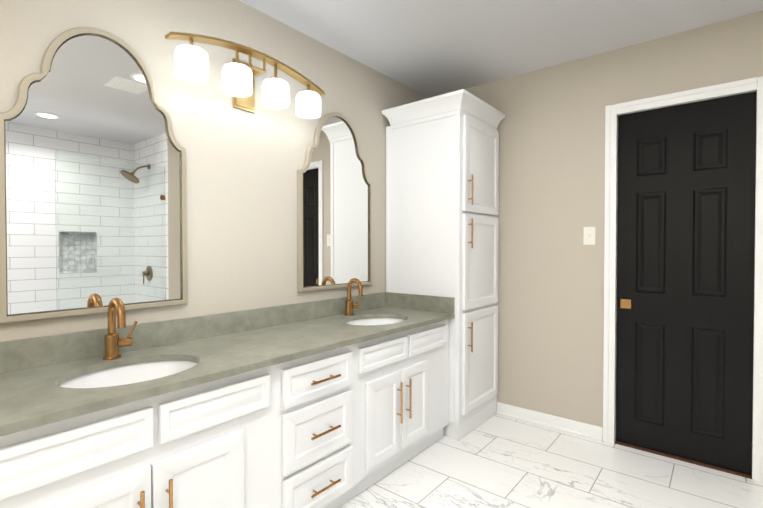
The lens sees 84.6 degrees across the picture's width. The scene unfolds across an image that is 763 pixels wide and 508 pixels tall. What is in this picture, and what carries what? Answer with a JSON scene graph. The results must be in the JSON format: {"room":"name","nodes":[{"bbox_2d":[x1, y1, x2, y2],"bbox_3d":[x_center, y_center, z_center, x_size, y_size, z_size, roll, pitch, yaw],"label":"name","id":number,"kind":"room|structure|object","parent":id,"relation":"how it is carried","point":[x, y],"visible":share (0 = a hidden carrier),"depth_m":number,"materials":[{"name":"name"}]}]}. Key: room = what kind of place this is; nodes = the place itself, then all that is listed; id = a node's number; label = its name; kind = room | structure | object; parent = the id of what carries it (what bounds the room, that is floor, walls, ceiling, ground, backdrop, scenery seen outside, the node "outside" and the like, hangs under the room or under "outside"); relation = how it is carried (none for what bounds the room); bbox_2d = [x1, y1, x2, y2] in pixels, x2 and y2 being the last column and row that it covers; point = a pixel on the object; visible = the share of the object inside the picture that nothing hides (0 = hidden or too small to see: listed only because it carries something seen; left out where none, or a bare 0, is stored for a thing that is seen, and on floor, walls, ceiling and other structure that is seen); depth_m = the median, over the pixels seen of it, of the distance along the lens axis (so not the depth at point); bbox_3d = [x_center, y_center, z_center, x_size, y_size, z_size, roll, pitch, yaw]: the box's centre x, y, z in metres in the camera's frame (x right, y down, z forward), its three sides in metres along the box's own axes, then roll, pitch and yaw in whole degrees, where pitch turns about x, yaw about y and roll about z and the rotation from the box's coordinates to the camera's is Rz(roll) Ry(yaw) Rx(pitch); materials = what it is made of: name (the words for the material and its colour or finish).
{"room":"bathroom","nodes":[
{"label":"bathroom","id":0,"kind":"room"},
{"bbox_2d":[0,0,427,341],"bbox_3d":[-0.878,-0.030,1.956,0.120,2.430,4.140,1,1,39],"label":"wall","id":1,"kind":"structure","parent":0,"point":[243,166],"depth_m":2.04,"materials":[{"name":"beige paint"}]},
{"bbox_2d":[0,27,186,323],"bbox_3d":[-1.060,-0.313,1.607,0.026,1.075,0.626,1,1,39],"label":"mirror","id":2,"kind":"object","parent":1,"relation":"attached to","point":[93,192],"visible":1,"depth_m":1.57,"materials":[{"name":"beige mirror"}]},
{"bbox_2d":[165,32,324,118],"bbox_3d":[-0.614,-0.845,2.026,0.185,0.262,0.839,1,1,39],"label":"sconce","id":3,"kind":"object","parent":1,"relation":"attached to","point":[191,62],"visible":1,"depth_m":1.98,"materials":[{"name":"white glass"}]},
{"bbox_2d":[297,112,371,291],"bbox_3d":[-0.266,-0.327,2.588,0.026,1.075,0.626,1,1,39],"label":"mirror","id":4,"kind":"object","parent":1,"relation":"attached to","point":[334,217],"visible":1,"depth_m":2.56,"materials":[{"name":"beige mirror"}]},
{"bbox_2d":[239,0,762,97],"bbox_3d":[0.560,-1.268,0.774,3.820,0.080,4.140,1,1,39],"label":"ceiling","id":5,"kind":"structure","parent":0,"point":[430,48],"depth_m":2.34,"materials":[{"name":"white paint"}]},
{"bbox_2d":[339,414,762,507],"bbox_3d":[0.560,1.231,0.810,3.820,0.060,4.140,1,1,39],"label":"floor","id":6,"kind":"structure","parent":0,"point":[497,461],"depth_m":2.21,"materials":[{"name":"tile"}]},
{"bbox_2d":[0,319,448,507],"bbox_3d":[-0.604,0.800,1.754,0.567,0.773,2.714,1,1,39],"label":"bathroom vanity","id":7,"kind":"object","parent":6,"relation":"on","point":[337,427],"visible":0.96,"depth_m":1.56,"materials":[{"name":"white paint"}]},
{"bbox_2d":[0,292,454,435],"bbox_3d":[-0.613,0.349,1.750,0.553,0.127,2.724,1,1,39],"label":"countertop","id":8,"kind":"structure","parent":7,"relation":"on","point":[36,373],"depth_m":1.64,"materials":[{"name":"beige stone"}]},
{"bbox_2d":[103,298,137,359],"bbox_3d":[-0.963,0.275,1.567,0.139,0.230,0.111,1,1,39],"label":"faucet","id":9,"kind":"object","parent":8,"relation":"on","point":[113,342],"visible":1,"depth_m":1.56,"materials":[{"name":"brown metal"}]},
{"bbox_2d":[60,361,196,387],"bbox_3d":[-0.844,0.495,1.434,0.374,0.153,0.473,1,1,39],"label":"sink","id":10,"kind":"object","parent":8,"relation":"in","point":[130,374],"visible":0.12,"depth_m":1.57,"materials":[{"name":"white ceramic"}]},
{"bbox_2d":[344,278,362,315],"bbox_3d":[-0.151,0.260,2.570,0.139,0.230,0.111,1,1,39],"label":"faucet","id":11,"kind":"object","parent":8,"relation":"on","point":[350,305],"visible":0.98,"depth_m":2.56,"materials":[{"name":"brown metal"}]},
{"bbox_2d":[346,318,405,324],"bbox_3d":[-0.032,0.481,2.437,0.374,0.153,0.473,1,1,39],"label":"sink","id":12,"kind":"object","parent":8,"relation":"in","point":[376,321],"visible":0.17,"depth_m":2.62,"materials":[{"name":"white ceramic"}]},
{"bbox_2d":[382,89,504,440],"bbox_3d":[0.445,0.085,2.984,0.637,2.169,0.633,1,1,39],"label":"linen cabinet","id":13,"kind":"object","parent":6,"relation":"on","point":[442,195],"visible":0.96,"depth_m":2.76,"materials":[{"name":"white paint"}]},
{"bbox_2d":[465,11,762,426],"bbox_3d":[1.490,-0.040,2.625,2.720,2.430,0.120,1,1,39],"label":"wall","id":14,"kind":"structure","parent":0,"point":[551,131],"depth_m":2.77,"materials":[{"name":"beige paint"}]},
{"bbox_2d":[496,402,602,441],"bbox_3d":[1.114,1.129,2.851,0.700,0.084,0.027,1,1,39],"label":"baseboard","id":15,"kind":"structure","parent":14,"relation":"attached to","point":[589,431],"depth_m":2.80,"materials":[{"name":"white paint"}]},
{"bbox_2d":[583,227,595,244],"bbox_3d":[1.323,-0.116,2.671,0.070,0.115,0.015,1,1,39],"label":"light switch","id":16,"kind":"object","parent":14,"relation":"attached to","point":[589,236],"visible":1,"depth_m":2.67,"materials":[{"name":"white plastic"}]},
{"bbox_2d":[603,76,762,482],"bbox_3d":[1.725,0.132,2.425,0.764,2.092,0.138,1,1,39],"label":"door frame","id":17,"kind":"structure","parent":14,"relation":"attached to","point":[615,111],"depth_m":2.43,"materials":[{"name":"white paint"}]},
{"bbox_2d":[616,91,756,474],"bbox_3d":[1.728,0.152,2.413,0.654,2.032,0.040,1,1,39],"label":"pocket door","id":18,"kind":"structure","parent":14,"relation":"in","point":[685,266],"depth_m":2.38,"materials":[{"name":"black paint"}]}
]}

